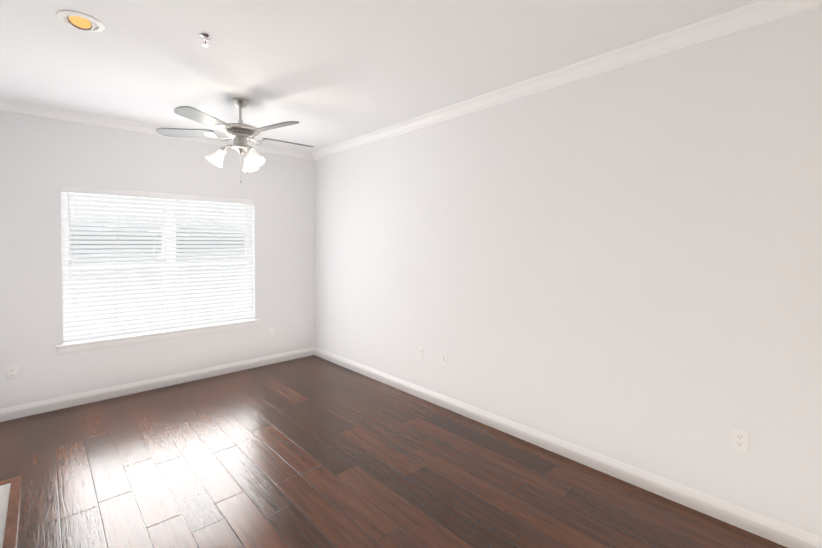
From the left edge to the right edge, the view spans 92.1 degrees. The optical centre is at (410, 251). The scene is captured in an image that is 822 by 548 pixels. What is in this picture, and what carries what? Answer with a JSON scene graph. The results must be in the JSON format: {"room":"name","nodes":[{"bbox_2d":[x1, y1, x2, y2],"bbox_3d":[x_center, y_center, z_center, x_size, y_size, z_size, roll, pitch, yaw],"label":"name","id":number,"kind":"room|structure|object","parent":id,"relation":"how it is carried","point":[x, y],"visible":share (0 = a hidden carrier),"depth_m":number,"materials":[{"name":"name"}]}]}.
{"room":"living room","nodes":[
{"label":"living room","id":0,"kind":"room"},
{"bbox_2d":[0,111,314,408],"bbox_3d":[-3.632,0.088,3.265,6.530,2.700,0.150,-1,1,-43],"label":"wall","id":1,"kind":"structure","parent":0,"point":[42,160],"depth_m":3.88,"materials":[{"name":"white paint"}]},
{"bbox_2d":[7,365,18,379],"bbox_3d":[-3.406,1.036,3.385,0.070,0.115,0.008,-1,1,-43],"label":"electrical outlet","id":2,"kind":"object","parent":1,"relation":"attached to","point":[12,372],"visible":1,"depth_m":3.38,"materials":[{"name":"white plastic"}]},
{"bbox_2d":[60,186,251,341],"bbox_3d":[-2.607,0.110,4.274,1.755,1.450,0.065,-1,1,-43],"label":"window","id":3,"kind":"structure","parent":1,"relation":"in","point":[81,332],"depth_m":4.23,"materials":[{"name":"white plastic"}]},
{"bbox_2d":[61,185,253,341],"bbox_3d":[-2.553,0.103,4.216,1.749,1.430,0.075,-1,1,-43],"label":"window blinds","id":4,"kind":"object","parent":3,"relation":"attached to","point":[160,196],"visible":1,"depth_m":4.09,"materials":[{"name":"white plastic"}]},
{"bbox_2d":[0,98,311,159],"bbox_3d":[-2.425,-1.236,4.212,2.940,0.088,0.078,-1,1,-43],"label":"crown molding","id":5,"kind":"structure","parent":1,"relation":"attached to","point":[6,105],"depth_m":3.81,"materials":[{"name":"white paint"}]},
{"bbox_2d":[0,347,311,421],"bbox_3d":[-2.450,1.367,4.280,3.110,0.106,0.016,-1,1,-43],"label":"baseboard","id":6,"kind":"structure","parent":1,"relation":"attached to","point":[14,412],"depth_m":3.99,"materials":[{"name":"white paint"}]},
{"bbox_2d":[56,318,259,354],"bbox_3d":[-2.568,0.883,4.247,1.845,0.096,0.180,-1,1,-43],"label":"window sill","id":7,"kind":"structure","parent":1,"relation":"attached to","point":[70,347],"depth_m":4.07,"materials":[{"name":"white paint"}]},
{"bbox_2d":[269,327,273,336],"bbox_3d":[-1.740,1.007,4.942,0.070,0.115,0.008,-1,1,-43],"label":"electrical outlet","id":8,"kind":"object","parent":1,"relation":"attached to","point":[271,331],"visible":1,"depth_m":4.94,"materials":[{"name":"white plastic"}]},
{"bbox_2d":[0,0,760,151],"bbox_3d":[-0.658,-1.262,0.057,6.530,0.120,8.860,-1,1,-43],"label":"ceiling","id":9,"kind":"structure","parent":0,"point":[326,73],"depth_m":2.49,"materials":[{"name":"white paint"}]},
{"bbox_2d":[56,10,104,31],"bbox_3d":[-1.777,-1.269,2.133,0.204,0.123,0.204,-1,1,-43],"label":"recessed light","id":10,"kind":"object","parent":9,"relation":"in","point":[81,21],"visible":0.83,"depth_m":2.12,"materials":[{"name":"white"}]},
{"bbox_2d":[199,33,210,46],"bbox_3d":[-1.188,-1.216,2.288,0.062,0.055,0.062,-1,1,-43],"label":"sprinkler","id":11,"kind":"object","parent":9,"relation":"attached to","point":[204,36],"visible":1,"depth_m":2.28,"materials":[{"name":"silver metal"}]},
{"bbox_2d":[156,98,313,182],"bbox_3d":[-1.394,-0.922,3.365,1.228,0.682,1.271,-1,1,-43],"label":"fan","id":12,"kind":"object","parent":9,"relation":"hanging from","point":[240,133],"visible":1,"depth_m":3.25,"materials":[{"name":"white metal"}]},
{"bbox_2d":[0,355,786,547],"bbox_3d":[-0.658,1.542,0.110,6.530,0.112,8.860,-1,1,-43],"label":"floor","id":13,"kind":"structure","parent":0,"point":[313,451],"depth_m":2.52,"materials":[{"name":"brown wood"}]},
{"bbox_2d":[0,483,10,547],"bbox_3d":[-2.037,1.464,1.770,0.285,0.006,1.670,-1,1,-43],"label":"hearth","id":14,"kind":"object","parent":13,"relation":"on","point":[4,493],"visible":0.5,"depth_m":2.24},
{"bbox_2d":[314,7,821,536],"bbox_3d":[1.723,0.108,2.207,0.150,2.700,8.710,-1,1,-43],"label":"wall","id":15,"kind":"structure","parent":0,"point":[622,265],"depth_m":2.49,"materials":[{"name":"white paint"}]},
{"bbox_2d":[418,346,422,358],"bbox_3d":[0.091,0.988,3.853,0.008,0.115,0.070,-1,1,-43],"label":"electrical outlet","id":16,"kind":"object","parent":15,"relation":"attached to","point":[420,352],"visible":1,"depth_m":3.85,"materials":[{"name":"white plastic"}]},
{"bbox_2d":[441,351,446,364],"bbox_3d":[0.303,0.977,3.627,0.007,0.115,0.070,-1,1,-43],"label":"outlet","id":17,"kind":"object","parent":15,"relation":"attached to","point":[443,357],"visible":1,"depth_m":3.62,"materials":[{"name":"white plastic"}]},
{"bbox_2d":[312,0,821,160],"bbox_3d":[1.589,-1.197,2.159,0.078,0.088,8.560,-1,1,-43],"label":"crown molding","id":18,"kind":"structure","parent":15,"relation":"attached to","point":[758,13],"depth_m":2.51,"materials":[{"name":"white paint"}]},
{"bbox_2d":[312,347,821,547],"bbox_3d":[1.612,1.405,2.229,0.016,0.106,8.560,-1,1,-43],"label":"baseboard","id":19,"kind":"structure","parent":15,"relation":"attached to","point":[778,532],"depth_m":2.53,"materials":[{"name":"white paint"}]},
{"bbox_2d":[731,428,747,452],"bbox_3d":[1.737,1.000,2.092,0.008,0.115,0.070,-1,1,-43],"label":"electrical outlet","id":20,"kind":"object","parent":15,"relation":"attached to","point":[739,439],"visible":1,"depth_m":2.09,"materials":[{"name":"white plastic"}]},
{"label":"outside","id":21,"kind":"structure","parent":0,"visible":0},
{"bbox_2d":[70,193,244,329],"bbox_3d":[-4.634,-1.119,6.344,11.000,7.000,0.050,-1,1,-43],"label":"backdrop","id":22,"kind":"structure","parent":21,"point":[97,321],"depth_m":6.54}
]}

